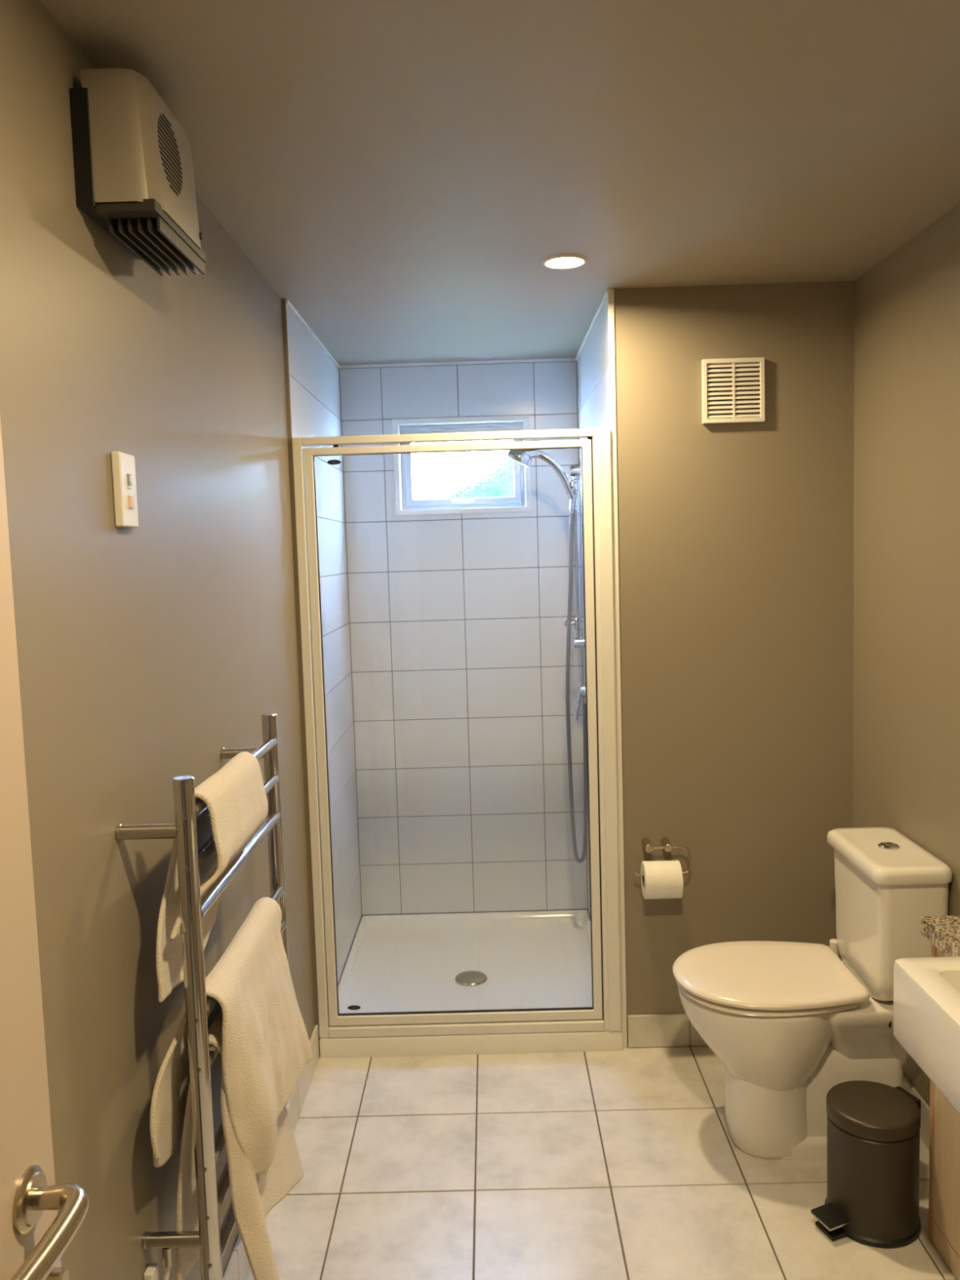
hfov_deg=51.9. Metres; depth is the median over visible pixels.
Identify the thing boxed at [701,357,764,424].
air vent
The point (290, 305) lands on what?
trim
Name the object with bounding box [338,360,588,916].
wall
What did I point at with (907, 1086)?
baseboard
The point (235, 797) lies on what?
hand towel
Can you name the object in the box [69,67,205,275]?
heater
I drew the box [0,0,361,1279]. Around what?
wall
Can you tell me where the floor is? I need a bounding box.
[244,1045,956,1279]
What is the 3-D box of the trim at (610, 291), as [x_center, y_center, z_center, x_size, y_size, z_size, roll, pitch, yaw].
[0.418,0.124,2.996,0.018,2.322,0.008,-2,5,1]
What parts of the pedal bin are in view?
foot plate, lid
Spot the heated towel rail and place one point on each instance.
(212, 1240)
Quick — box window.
[391,414,531,515]
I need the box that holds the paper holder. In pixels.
[634,837,691,876]
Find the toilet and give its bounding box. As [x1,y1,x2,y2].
[672,826,951,1159]
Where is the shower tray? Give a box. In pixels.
[319,910,622,1057]
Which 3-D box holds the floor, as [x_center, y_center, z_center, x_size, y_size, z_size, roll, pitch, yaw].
[0.312,1.526,0.926,1.883,0.100,4.380,-2,5,1]
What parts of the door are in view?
lever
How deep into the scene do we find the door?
0.85 m
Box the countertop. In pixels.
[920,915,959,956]
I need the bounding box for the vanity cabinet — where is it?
[928,943,959,1279]
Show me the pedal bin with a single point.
(872, 1199)
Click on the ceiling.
(403, 175)
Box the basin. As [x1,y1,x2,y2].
[893,956,959,1115]
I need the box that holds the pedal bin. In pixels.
[810,1080,920,1248]
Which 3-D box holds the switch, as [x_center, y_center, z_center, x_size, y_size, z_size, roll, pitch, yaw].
[-0.565,-0.239,1.575,0.018,0.117,0.068,-2,5,1]
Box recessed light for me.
[542,253,587,269]
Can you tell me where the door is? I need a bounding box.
[0,417,88,1279]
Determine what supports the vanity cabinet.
on the floor
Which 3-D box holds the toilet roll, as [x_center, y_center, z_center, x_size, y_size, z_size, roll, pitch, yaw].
[0.549,0.724,2.981,0.110,0.111,0.112,-2,5,1]
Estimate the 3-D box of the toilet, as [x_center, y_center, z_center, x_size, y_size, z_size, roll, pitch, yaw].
[0.831,0.922,2.572,0.647,0.782,0.396,-2,5,1]
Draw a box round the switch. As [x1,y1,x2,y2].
[111,451,138,528]
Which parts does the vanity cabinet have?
panel, rail, door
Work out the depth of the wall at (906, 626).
2.56 m
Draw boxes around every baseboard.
[222,1025,319,1279]
[626,1013,707,1047]
[902,1073,929,1149]
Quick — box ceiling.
[39,0,959,365]
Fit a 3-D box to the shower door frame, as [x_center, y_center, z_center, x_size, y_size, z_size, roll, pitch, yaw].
[-0.057,0.308,3.015,0.947,1.855,0.044,-2,5,1]
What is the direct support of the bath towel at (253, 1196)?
hanging from the heated towel rail
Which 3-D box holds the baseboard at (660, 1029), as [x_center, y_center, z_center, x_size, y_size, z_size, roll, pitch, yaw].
[0.808,1.218,3.088,0.692,0.104,0.011,-2,5,1]
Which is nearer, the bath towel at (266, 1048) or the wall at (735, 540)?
the bath towel at (266, 1048)
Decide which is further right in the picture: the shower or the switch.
the shower
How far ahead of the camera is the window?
4.02 m
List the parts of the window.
sash, glass pane, handle, handle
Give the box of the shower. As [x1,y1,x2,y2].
[506,449,587,862]
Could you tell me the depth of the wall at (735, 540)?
2.98 m
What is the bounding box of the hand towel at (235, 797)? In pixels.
[155,751,267,1002]
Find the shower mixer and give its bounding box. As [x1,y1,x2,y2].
[573,684,586,720]
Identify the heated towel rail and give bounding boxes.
[115,712,288,1279]
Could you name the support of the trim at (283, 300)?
attached to the wall at (148, 651)
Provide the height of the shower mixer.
0.170 m
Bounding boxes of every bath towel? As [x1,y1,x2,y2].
[149,897,312,1174]
[176,1008,303,1279]
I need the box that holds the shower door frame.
[292,427,622,1038]
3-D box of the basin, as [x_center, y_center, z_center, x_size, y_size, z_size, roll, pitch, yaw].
[0.933,0.696,1.561,0.317,0.158,0.600,-2,5,1]
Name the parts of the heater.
plate, outlet frame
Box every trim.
[280,298,319,1056]
[285,288,607,368]
[607,288,626,1047]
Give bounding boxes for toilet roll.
[640,860,683,899]
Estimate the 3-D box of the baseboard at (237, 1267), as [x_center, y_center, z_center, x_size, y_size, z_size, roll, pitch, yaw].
[-0.521,1.385,1.641,0.011,0.104,2.917,-2,5,1]
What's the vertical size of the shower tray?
0.062 m
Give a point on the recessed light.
(563, 261)
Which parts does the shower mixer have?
lever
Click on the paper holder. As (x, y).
(646, 842)
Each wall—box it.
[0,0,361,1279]
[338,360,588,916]
[576,296,609,917]
[613,280,854,1047]
[853,203,959,1106]

